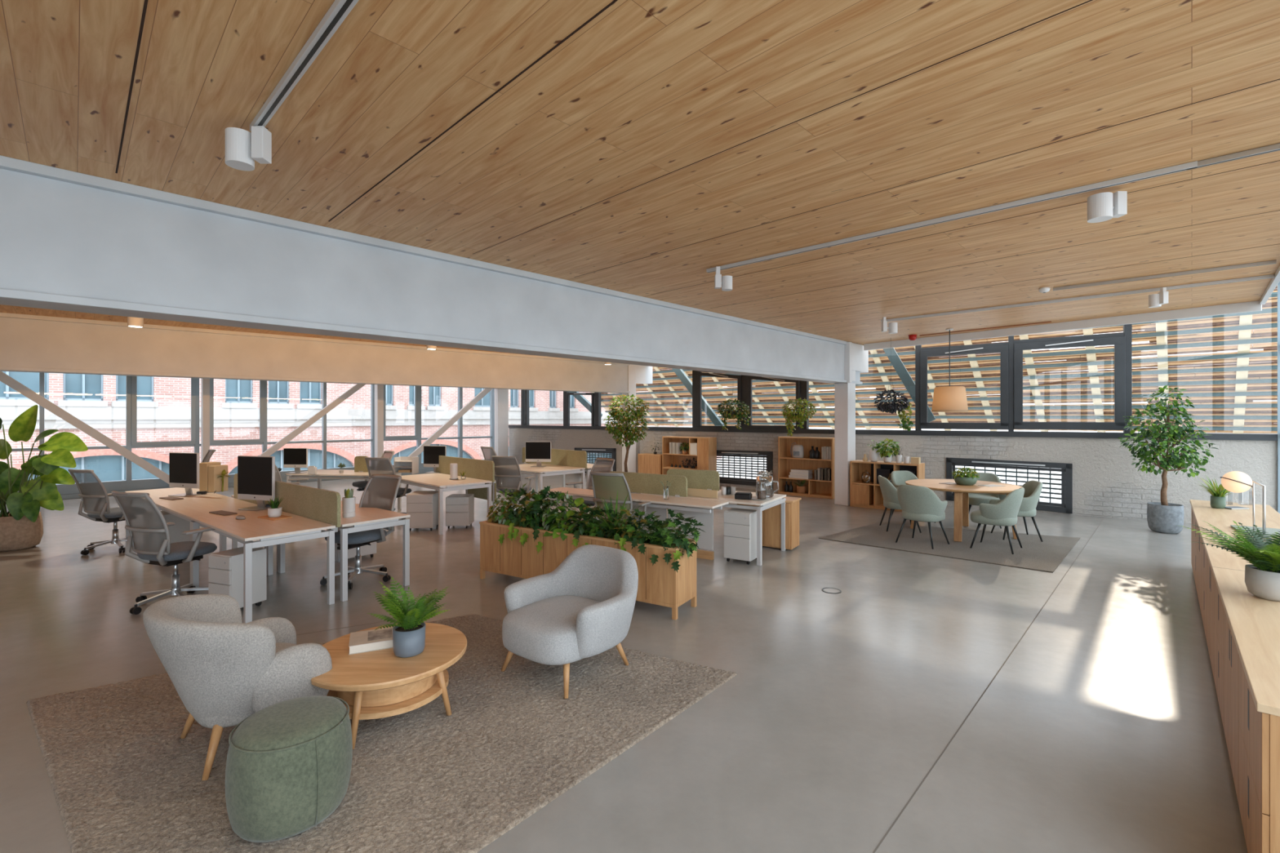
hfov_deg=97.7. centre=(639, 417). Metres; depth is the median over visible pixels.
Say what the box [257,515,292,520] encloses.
wooden board
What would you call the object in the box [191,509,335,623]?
desk
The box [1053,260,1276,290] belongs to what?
track
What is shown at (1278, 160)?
trim
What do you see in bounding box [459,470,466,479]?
plant
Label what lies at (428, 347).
recessed light
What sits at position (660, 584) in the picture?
planter box
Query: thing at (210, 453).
office chair
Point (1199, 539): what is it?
base cabinet
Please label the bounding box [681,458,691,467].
plant
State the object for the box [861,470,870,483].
glass cloche
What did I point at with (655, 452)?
plant
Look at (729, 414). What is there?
hanging plant
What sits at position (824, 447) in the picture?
book
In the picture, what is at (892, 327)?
track spotlight
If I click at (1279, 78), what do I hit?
trim
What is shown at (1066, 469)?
window
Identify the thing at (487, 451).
office chair
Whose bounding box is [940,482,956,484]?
notebook
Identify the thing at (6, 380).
brace
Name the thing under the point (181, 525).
drawer pedestal
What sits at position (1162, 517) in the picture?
potted tree
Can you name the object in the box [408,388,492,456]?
brace
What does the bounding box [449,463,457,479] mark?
paper roll
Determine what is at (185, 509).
desk
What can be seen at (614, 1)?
trim
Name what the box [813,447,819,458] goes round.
jar
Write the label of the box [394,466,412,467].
shelf
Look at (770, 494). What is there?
glass jug
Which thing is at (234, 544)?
desk
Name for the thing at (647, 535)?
plant
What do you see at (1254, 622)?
countertop
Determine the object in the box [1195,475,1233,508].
potted plant
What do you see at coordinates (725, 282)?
track spotlight
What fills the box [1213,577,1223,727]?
base cabinet
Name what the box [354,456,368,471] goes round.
divider
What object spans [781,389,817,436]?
hanging plant
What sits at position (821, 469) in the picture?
book
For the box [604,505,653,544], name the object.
plant
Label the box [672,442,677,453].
book
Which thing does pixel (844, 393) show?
column
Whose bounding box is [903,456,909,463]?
cup
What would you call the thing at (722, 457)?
grille
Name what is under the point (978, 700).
joint
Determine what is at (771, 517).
base cabinet
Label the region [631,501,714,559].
panel
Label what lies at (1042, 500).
ground
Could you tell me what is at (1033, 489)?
tub chair
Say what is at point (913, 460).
kraft box
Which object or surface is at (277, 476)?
office chair
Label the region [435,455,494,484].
divider
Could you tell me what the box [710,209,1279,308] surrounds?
trim
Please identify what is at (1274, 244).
trim
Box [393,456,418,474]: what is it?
tray
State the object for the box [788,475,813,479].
flat box
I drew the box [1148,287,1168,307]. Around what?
track spotlight
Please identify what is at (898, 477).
tub chair
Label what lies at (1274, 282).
trim
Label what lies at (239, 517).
computer mouse
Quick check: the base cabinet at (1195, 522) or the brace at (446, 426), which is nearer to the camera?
the base cabinet at (1195, 522)
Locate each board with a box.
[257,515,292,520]
[687,488,717,497]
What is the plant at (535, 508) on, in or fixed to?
in the planter box at (660, 584)
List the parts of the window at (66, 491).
sash, sash, sill, sash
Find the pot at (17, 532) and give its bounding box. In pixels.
[0,511,43,551]
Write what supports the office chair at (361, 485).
on the floor
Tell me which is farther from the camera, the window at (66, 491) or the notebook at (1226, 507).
the window at (66, 491)
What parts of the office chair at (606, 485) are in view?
backrest, frame, seat, armrest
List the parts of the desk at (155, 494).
leg, leg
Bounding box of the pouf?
[225,695,352,842]
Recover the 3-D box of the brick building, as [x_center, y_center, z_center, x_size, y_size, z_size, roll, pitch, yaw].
[-10.800,-3.040,24.716,0.500,12.400,48.000,0,0,45]
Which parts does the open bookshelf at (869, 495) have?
panel, door, panel, panel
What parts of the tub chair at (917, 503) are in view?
leg, leg, seat, leg, leg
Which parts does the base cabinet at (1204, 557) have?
drawer, drawer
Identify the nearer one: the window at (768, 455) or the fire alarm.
the fire alarm
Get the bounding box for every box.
[479,516,696,620]
[689,442,697,454]
[734,491,751,499]
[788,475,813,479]
[789,471,813,476]
[790,468,813,473]
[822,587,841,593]
[876,468,893,484]
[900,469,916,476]
[911,457,920,463]
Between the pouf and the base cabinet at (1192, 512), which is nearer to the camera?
the pouf
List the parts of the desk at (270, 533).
leg, leg, rail, leg, rail, leg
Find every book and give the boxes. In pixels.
[348,626,393,654]
[669,442,672,453]
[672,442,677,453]
[675,442,682,453]
[813,469,817,479]
[817,467,822,479]
[820,468,823,480]
[821,446,823,459]
[823,446,828,459]
[823,467,830,480]
[826,447,828,459]
[826,468,831,480]
[828,446,831,459]
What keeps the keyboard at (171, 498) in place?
on the desk at (155, 494)
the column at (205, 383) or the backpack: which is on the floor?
the column at (205, 383)
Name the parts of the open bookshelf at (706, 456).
panel, shelf, shelf, panel, door, panel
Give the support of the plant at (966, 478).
on the dining table at (961, 491)
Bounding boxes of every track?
[249,0,358,131]
[706,160,1197,272]
[880,274,1275,321]
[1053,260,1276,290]
[1186,142,1279,170]
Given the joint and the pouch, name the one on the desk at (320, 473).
the pouch
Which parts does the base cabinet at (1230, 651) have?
door, handle, handle, door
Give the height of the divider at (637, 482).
0.330 m
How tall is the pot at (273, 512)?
0.090 m
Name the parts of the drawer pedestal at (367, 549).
drawer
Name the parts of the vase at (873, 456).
pot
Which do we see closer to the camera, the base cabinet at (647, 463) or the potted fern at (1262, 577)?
the potted fern at (1262, 577)
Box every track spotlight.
[225,125,271,170]
[714,266,732,291]
[881,316,897,333]
[1087,191,1127,222]
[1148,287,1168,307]
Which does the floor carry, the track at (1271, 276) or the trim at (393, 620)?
the trim at (393, 620)
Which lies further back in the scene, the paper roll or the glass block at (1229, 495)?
the paper roll
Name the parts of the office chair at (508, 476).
backrest, frame, seat, armrest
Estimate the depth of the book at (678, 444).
14.71 m
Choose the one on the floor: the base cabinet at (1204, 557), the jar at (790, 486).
the base cabinet at (1204, 557)
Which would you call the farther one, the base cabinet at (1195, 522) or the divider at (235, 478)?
the divider at (235, 478)
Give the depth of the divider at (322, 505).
5.67 m
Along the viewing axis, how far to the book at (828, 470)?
12.13 m
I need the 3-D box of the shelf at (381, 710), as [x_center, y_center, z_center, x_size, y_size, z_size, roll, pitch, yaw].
[-1.490,1.599,3.320,0.670,0.037,0.670,0,0,0]
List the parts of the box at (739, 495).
lid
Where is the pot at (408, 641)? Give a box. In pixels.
[392,621,425,657]
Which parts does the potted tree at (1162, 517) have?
pot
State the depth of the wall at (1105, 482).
9.89 m
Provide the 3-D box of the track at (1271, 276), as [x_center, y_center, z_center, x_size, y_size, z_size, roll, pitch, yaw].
[5.240,-1.502,7.293,4.062,0.033,0.040,0,0,43]
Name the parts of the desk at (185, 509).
rail, leg, leg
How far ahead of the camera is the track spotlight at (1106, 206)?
3.67 m
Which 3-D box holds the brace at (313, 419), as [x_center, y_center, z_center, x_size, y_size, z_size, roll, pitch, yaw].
[-8.981,0.137,15.162,0.100,2.533,3.021,0,0,45]
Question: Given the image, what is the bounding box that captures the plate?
[751,497,770,500]
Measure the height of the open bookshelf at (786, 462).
1.324 m
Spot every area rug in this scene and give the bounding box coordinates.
[26,613,737,852]
[818,522,1079,573]
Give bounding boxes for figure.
[337,462,346,473]
[862,453,867,461]
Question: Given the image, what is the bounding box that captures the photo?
[367,628,392,641]
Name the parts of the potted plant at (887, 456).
pot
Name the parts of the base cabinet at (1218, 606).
handle, handle, drawer, drawer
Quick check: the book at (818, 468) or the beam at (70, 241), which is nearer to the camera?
the beam at (70, 241)
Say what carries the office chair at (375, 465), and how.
on the floor
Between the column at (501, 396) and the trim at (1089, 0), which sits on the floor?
the column at (501, 396)
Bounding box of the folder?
[1230,524,1279,536]
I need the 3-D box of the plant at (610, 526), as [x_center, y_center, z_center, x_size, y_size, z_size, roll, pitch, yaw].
[-0.216,0.962,5.412,0.592,0.491,0.569,0,0,-20]
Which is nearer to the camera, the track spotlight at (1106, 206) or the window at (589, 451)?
the track spotlight at (1106, 206)
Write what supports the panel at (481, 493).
on the floor
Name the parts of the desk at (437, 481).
rail, leg, rail, leg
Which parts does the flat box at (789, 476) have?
lid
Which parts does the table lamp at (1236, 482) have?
globe, support rod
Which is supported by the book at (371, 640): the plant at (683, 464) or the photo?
the photo
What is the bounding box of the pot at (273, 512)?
[267,506,282,517]
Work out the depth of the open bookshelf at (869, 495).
10.93 m
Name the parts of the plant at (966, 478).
pot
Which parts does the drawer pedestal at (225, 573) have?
drawer, drawer, drawer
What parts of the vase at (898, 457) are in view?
pot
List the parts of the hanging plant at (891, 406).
pot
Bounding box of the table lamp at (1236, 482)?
[1219,471,1275,536]
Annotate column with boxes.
[200,378,209,462]
[374,384,383,457]
[494,388,508,456]
[622,364,652,472]
[834,370,855,506]
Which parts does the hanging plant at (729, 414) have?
pot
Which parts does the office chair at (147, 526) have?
backrest, frame, seat, armrest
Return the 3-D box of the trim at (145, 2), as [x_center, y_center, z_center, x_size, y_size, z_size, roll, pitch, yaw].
[-1.365,-1.520,1.607,5.299,0.002,0.009,0,0,45]
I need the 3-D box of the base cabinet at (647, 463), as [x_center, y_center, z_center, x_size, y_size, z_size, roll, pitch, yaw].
[0.355,1.381,15.463,0.806,0.758,0.346,0,0,40]
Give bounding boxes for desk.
[124,487,225,551]
[154,496,266,583]
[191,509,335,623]
[231,495,337,572]
[278,500,410,601]
[286,469,401,509]
[400,473,492,534]
[519,463,585,508]
[539,463,613,488]
[543,487,594,519]
[631,493,728,513]
[640,489,786,565]
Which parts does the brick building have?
window sill, window sill, window sill, window sill, window sill, window sill, window sill, window sill, window sill, window sill, window sill, window sill, window sill, window sill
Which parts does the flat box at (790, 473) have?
lid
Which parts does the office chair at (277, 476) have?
backrest, frame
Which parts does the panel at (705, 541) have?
board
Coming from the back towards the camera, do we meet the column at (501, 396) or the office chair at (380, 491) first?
the column at (501, 396)
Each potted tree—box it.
[603,394,649,472]
[1118,385,1217,533]
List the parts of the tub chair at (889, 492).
leg, leg, seat, leg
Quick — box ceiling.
[0,0,1279,355]
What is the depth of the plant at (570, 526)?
5.49 m
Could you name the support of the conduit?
attached to the ceiling
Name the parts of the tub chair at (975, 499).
seat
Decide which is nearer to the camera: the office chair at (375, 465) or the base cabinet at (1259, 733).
the base cabinet at (1259, 733)
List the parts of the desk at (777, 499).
rail, leg, rail, leg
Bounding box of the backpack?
[790,442,804,457]
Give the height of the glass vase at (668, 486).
0.223 m
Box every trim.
[115,0,147,173]
[297,619,394,635]
[328,0,617,221]
[473,0,1092,253]
[573,78,1279,277]
[652,160,1279,294]
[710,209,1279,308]
[760,244,1276,319]
[833,342,868,383]
[1259,265,1279,304]
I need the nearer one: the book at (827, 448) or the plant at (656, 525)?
the plant at (656, 525)
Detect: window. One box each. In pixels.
[12,372,494,499]
[508,370,857,434]
[574,447,616,472]
[716,449,773,486]
[857,324,1277,440]
[946,457,1072,513]
[1277,281,1279,513]
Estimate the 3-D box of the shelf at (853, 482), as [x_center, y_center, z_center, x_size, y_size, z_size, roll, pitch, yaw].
[4.770,1.293,10.815,1.203,0.024,0.385,0,0,42]
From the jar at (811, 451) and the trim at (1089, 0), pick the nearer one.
the trim at (1089, 0)
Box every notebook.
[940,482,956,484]
[1225,506,1249,509]
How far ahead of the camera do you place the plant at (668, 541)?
4.94 m
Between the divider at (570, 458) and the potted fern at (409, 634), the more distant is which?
the divider at (570, 458)
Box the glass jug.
[755,470,778,497]
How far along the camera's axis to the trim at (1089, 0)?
2.68 m
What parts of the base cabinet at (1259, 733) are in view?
handle, handle, drawer, drawer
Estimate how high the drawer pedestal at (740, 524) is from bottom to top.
0.619 m
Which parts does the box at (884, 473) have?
lid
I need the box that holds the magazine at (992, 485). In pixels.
[977,484,1005,487]
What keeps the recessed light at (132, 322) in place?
in the ceiling
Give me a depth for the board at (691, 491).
7.17 m
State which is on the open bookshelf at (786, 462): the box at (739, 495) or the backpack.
the backpack
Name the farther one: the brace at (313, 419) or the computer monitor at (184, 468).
the brace at (313, 419)
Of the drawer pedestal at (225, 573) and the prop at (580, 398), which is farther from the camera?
the prop at (580, 398)
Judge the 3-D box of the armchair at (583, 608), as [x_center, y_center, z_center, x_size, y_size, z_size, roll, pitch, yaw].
[-0.490,1.370,3.943,0.901,0.768,0.890,0,0,38]
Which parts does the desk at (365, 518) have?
leg, leg, leg, rail, leg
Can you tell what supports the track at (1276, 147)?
attached to the ceiling
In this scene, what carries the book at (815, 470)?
on the open bookshelf at (786, 462)
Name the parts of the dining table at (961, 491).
leg, leg, leg, leg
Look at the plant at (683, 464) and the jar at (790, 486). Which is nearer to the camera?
the jar at (790, 486)
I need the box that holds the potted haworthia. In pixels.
[267,495,282,517]
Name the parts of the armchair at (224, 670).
leg, backrest, leg, seat, armrest, armrest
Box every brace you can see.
[0,371,168,484]
[258,383,364,456]
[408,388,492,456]
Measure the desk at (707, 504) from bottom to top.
0.090 m
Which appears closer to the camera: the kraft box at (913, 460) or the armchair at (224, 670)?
the armchair at (224, 670)
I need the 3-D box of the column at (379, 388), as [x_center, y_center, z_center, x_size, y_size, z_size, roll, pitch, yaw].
[-7.690,0.120,16.471,0.240,3.280,0.170,0,0,45]
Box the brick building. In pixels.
[0,368,721,484]
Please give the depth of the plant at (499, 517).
6.04 m
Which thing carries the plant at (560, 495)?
in the planter box at (660, 584)
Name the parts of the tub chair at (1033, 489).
leg, leg, seat, leg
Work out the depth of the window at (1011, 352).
10.54 m
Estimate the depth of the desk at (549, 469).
11.14 m
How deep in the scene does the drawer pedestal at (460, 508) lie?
8.85 m
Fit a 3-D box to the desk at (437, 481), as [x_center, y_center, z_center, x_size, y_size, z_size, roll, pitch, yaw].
[-3.370,1.390,9.361,1.900,0.740,0.880,0,0,45]
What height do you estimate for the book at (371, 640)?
0.051 m
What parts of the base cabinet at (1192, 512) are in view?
door, door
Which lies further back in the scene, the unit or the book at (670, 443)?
the book at (670, 443)
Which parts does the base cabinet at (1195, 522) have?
drawer, drawer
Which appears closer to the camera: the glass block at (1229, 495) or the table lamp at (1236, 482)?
the table lamp at (1236, 482)
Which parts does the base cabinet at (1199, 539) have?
door, door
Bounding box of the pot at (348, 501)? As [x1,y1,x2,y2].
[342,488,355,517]
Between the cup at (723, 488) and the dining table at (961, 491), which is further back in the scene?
the dining table at (961, 491)
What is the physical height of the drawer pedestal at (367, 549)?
0.549 m
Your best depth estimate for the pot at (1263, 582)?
2.94 m
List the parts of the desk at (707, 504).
rail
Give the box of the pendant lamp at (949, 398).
[931,328,968,412]
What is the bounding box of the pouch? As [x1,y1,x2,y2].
[307,466,316,474]
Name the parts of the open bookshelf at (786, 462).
panel, shelf, shelf, panel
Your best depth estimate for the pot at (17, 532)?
7.40 m
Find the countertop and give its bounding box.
[1190,499,1279,716]
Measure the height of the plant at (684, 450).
0.324 m
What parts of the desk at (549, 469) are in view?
rail, leg, leg, rail, leg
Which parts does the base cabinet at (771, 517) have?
door, door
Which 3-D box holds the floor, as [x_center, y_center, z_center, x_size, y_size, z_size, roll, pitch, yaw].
[-3.092,1.885,8.614,19.696,0.250,18.095,0,0,41]
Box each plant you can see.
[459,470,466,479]
[486,500,512,523]
[490,488,528,524]
[497,483,542,546]
[512,488,556,528]
[519,485,566,555]
[537,491,580,532]
[542,497,604,540]
[561,502,606,537]
[571,502,622,547]
[583,491,642,535]
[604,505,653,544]
[617,508,669,555]
[635,528,691,542]
[648,508,703,572]
[650,442,659,453]
[680,441,688,453]
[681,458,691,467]
[687,457,697,468]
[716,391,751,430]
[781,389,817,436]
[794,480,808,493]
[873,377,913,431]
[874,438,900,462]
[951,466,979,485]
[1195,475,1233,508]
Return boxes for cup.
[721,486,726,494]
[725,486,730,494]
[730,486,735,494]
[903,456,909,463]
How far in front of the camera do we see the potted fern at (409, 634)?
3.23 m
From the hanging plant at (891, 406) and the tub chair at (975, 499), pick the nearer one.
the tub chair at (975, 499)
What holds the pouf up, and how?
on the area rug at (123, 778)
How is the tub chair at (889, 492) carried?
on the area rug at (1047, 555)
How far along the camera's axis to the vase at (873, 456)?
10.85 m
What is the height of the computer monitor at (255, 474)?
0.591 m
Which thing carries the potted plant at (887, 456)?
on the open bookshelf at (869, 495)
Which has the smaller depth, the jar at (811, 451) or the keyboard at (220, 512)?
the keyboard at (220, 512)
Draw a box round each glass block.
[1211,492,1232,504]
[1238,490,1252,504]
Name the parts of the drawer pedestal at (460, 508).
drawer, drawer, drawer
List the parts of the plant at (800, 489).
pot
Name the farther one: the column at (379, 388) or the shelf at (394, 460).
the column at (379, 388)
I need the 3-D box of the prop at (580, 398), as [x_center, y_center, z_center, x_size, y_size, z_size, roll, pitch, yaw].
[-1.875,-0.534,18.929,1.584,1.169,0.120,0,0,40]
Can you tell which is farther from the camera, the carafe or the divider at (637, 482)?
the divider at (637, 482)
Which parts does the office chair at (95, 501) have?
frame, backrest, seat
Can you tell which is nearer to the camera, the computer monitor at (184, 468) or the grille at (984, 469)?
the computer monitor at (184, 468)
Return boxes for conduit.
[919,321,1051,336]
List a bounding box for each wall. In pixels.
[508,427,857,491]
[857,434,1277,523]
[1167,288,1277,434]
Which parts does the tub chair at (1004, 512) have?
leg, leg, seat, leg, leg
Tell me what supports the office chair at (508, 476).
on the floor
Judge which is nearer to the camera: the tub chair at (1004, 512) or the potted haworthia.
the potted haworthia
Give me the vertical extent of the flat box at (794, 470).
0.064 m
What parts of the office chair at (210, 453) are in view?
backrest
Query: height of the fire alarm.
0.100 m
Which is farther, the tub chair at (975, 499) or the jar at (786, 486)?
the jar at (786, 486)
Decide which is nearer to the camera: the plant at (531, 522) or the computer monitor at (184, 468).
the plant at (531, 522)
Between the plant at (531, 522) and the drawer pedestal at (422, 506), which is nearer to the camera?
the plant at (531, 522)
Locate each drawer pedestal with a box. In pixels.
[160,511,190,543]
[208,546,266,608]
[326,525,376,558]
[406,490,438,530]
[445,493,474,528]
[724,507,756,564]
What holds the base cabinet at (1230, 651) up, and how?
on the floor
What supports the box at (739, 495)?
on the desk at (777, 499)
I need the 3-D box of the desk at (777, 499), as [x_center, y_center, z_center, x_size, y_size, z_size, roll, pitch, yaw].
[0.974,1.390,7.483,1.700,0.740,0.930,0,0,33]
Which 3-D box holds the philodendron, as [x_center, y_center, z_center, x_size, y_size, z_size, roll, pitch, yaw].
[-8.333,0.789,7.494,1.799,1.942,0.692,0,0,0]
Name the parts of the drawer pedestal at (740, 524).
drawer, drawer, drawer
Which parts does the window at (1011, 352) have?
sash, frame, sill, sash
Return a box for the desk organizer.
[199,462,230,492]
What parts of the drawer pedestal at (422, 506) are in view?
drawer, drawer, drawer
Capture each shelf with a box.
[326,669,448,719]
[394,460,411,462]
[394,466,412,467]
[851,480,879,485]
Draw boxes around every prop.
[569,391,602,417]
[671,368,724,426]
[882,347,936,422]
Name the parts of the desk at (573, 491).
rail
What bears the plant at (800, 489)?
on the open bookshelf at (786, 462)
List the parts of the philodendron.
stem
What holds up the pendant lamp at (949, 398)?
hanging from the ceiling
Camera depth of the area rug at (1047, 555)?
7.74 m
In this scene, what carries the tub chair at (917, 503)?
on the area rug at (1047, 555)
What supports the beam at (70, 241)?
attached to the ceiling
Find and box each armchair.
[142,594,332,780]
[501,544,638,698]
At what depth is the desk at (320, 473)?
10.20 m
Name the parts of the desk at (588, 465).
leg, leg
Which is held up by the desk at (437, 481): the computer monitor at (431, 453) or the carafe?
the computer monitor at (431, 453)
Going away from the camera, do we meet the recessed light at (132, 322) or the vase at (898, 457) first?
the recessed light at (132, 322)
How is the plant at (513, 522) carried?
in the planter box at (660, 584)
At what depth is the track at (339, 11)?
2.31 m
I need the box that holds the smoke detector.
[1038,286,1049,293]
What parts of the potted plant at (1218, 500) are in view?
pot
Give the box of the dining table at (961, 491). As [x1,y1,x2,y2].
[905,479,1022,542]
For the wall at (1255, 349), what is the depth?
17.25 m
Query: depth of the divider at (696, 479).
7.58 m
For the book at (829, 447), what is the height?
0.280 m
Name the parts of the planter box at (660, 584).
leg, leg, leg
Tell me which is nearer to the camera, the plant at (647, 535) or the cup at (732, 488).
the plant at (647, 535)
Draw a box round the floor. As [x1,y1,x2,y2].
[0,471,1248,852]
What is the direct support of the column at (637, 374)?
on the floor
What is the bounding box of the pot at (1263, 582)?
[1244,564,1279,601]
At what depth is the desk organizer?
7.67 m
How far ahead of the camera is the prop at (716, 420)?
15.81 m
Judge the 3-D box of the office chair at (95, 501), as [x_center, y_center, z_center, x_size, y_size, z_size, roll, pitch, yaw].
[-7.041,1.208,7.415,0.698,1.105,0.747,0,0,18]
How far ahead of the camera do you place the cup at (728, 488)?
7.40 m
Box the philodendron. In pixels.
[0,404,88,551]
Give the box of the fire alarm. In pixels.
[907,334,917,340]
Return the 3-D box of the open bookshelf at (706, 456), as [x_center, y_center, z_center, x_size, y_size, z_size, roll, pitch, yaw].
[1.281,1.129,14.653,1.464,1.262,0.384,0,0,40]
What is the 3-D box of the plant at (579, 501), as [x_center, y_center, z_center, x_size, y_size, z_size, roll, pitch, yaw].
[-0.687,1.097,5.689,0.600,0.553,0.600,0,0,31]
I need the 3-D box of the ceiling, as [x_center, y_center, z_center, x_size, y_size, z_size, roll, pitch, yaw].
[-3.684,-1.640,8.261,18.149,0.240,17.706,0,0,45]
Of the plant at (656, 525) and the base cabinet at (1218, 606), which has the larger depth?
the plant at (656, 525)
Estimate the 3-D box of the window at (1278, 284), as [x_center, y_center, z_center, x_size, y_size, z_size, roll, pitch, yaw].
[3.833,-0.265,2.417,0.153,4.050,17.826,0,0,45]
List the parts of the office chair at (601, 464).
seat, backrest, frame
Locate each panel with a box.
[465,481,496,511]
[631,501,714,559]
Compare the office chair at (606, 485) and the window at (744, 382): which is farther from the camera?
the window at (744, 382)
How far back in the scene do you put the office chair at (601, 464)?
8.99 m
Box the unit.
[196,490,216,494]
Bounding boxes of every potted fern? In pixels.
[365,576,448,657]
[1180,520,1279,601]
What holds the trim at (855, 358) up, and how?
attached to the beam at (70, 241)
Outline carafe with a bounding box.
[756,480,766,499]
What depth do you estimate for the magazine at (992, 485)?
8.27 m
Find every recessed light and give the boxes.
[127,316,143,327]
[426,345,436,349]
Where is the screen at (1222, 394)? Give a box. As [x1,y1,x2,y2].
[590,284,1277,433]
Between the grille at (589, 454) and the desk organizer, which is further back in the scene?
the grille at (589, 454)
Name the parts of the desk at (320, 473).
leg, leg, rail, leg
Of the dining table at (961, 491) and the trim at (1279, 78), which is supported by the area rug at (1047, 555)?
the dining table at (961, 491)
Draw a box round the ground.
[716,453,1061,503]
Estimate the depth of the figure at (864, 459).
10.98 m
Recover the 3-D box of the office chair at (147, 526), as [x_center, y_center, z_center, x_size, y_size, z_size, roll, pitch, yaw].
[-4.441,1.208,5.255,0.698,1.105,0.747,0,0,18]
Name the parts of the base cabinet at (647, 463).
panel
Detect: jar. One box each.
[784,481,788,492]
[788,481,792,492]
[809,445,814,458]
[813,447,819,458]
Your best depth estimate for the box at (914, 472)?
10.43 m
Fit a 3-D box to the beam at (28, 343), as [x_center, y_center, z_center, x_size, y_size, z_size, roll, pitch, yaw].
[-6.202,-1.105,10.788,15.141,0.830,0.341,0,0,-40]
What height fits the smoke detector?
0.058 m
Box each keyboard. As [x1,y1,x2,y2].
[159,496,183,500]
[208,510,237,515]
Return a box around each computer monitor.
[168,452,200,497]
[237,455,275,511]
[283,448,307,473]
[423,445,446,473]
[525,441,551,466]
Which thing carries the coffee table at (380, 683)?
on the area rug at (123, 778)
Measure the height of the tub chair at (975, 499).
0.831 m
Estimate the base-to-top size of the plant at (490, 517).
0.375 m
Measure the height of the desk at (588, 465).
0.740 m
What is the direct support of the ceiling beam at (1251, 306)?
attached to the ceiling
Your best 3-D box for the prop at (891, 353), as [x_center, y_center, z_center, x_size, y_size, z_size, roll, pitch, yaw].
[5.980,-0.842,12.516,1.142,1.934,0.120,0,0,32]
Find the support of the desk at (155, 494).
on the floor
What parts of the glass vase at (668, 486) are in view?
glass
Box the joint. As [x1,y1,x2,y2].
[872,516,1105,852]
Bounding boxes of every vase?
[660,480,671,499]
[866,440,879,462]
[895,444,903,462]
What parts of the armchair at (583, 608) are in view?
leg, seat, leg, leg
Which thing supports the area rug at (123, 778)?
on the floor
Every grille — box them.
[586,453,611,463]
[716,456,766,479]
[955,466,1061,502]
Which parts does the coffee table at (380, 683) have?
leg, leg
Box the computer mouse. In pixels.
[235,515,245,519]
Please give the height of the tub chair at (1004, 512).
0.831 m
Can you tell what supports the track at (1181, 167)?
attached to the ceiling
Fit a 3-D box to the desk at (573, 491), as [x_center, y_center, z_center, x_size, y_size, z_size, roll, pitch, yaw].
[-0.766,1.393,7.760,1.200,0.735,0.460,0,0,33]
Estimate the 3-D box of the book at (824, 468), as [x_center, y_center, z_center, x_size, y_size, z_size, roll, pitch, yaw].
[4.100,1.233,12.244,0.065,0.270,0.190,0,0,40]
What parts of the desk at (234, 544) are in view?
leg, leg, leg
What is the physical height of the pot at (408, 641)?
0.155 m
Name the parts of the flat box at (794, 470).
lid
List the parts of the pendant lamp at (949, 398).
lamp shade, cord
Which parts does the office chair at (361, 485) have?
seat, backrest, frame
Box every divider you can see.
[233,473,271,504]
[273,480,340,532]
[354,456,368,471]
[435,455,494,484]
[522,447,586,470]
[609,471,687,497]
[666,468,719,490]
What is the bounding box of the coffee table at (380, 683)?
[311,622,466,749]
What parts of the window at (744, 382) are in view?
sash, sill, sash, sash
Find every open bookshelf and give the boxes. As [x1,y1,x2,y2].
[662,435,716,474]
[777,436,834,499]
[849,459,924,511]
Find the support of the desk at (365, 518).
on the floor
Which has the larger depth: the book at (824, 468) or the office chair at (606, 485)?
the book at (824, 468)
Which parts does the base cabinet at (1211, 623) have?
door, door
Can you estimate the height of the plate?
0.014 m
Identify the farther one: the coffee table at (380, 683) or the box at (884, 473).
the box at (884, 473)
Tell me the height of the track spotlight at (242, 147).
0.196 m
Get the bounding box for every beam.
[0,155,862,384]
[0,312,630,393]
[863,300,1262,350]
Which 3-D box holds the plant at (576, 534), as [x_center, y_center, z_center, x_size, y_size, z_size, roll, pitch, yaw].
[-0.394,1.076,5.502,0.505,0.474,0.545,0,0,31]
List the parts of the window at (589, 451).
sash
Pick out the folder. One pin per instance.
(1271, 531)
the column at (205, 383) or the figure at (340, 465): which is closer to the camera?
the figure at (340, 465)
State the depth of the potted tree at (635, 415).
13.49 m
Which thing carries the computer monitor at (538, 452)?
on the desk at (549, 469)
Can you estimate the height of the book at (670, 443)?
0.300 m
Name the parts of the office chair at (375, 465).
backrest, frame, seat, armrest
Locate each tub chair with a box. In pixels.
[878,475,921,533]
[890,470,935,524]
[895,484,949,549]
[968,472,1001,528]
[969,487,1024,554]
[991,480,1043,542]
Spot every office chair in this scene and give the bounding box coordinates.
[67,468,127,555]
[111,490,217,614]
[201,449,216,462]
[275,464,308,484]
[320,474,401,589]
[351,450,395,504]
[364,457,411,519]
[480,446,497,461]
[491,455,536,515]
[565,457,614,523]
[590,471,652,527]
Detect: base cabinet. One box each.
[637,453,662,474]
[737,496,801,550]
[1191,506,1194,576]
[1194,516,1197,593]
[1197,527,1201,613]
[1201,540,1207,643]
[1207,557,1214,676]
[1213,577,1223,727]
[1223,608,1238,802]
[1238,654,1279,852]
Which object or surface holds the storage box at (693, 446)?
on the open bookshelf at (706, 456)
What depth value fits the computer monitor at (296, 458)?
10.26 m
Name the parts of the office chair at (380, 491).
seat, backrest, frame, armrest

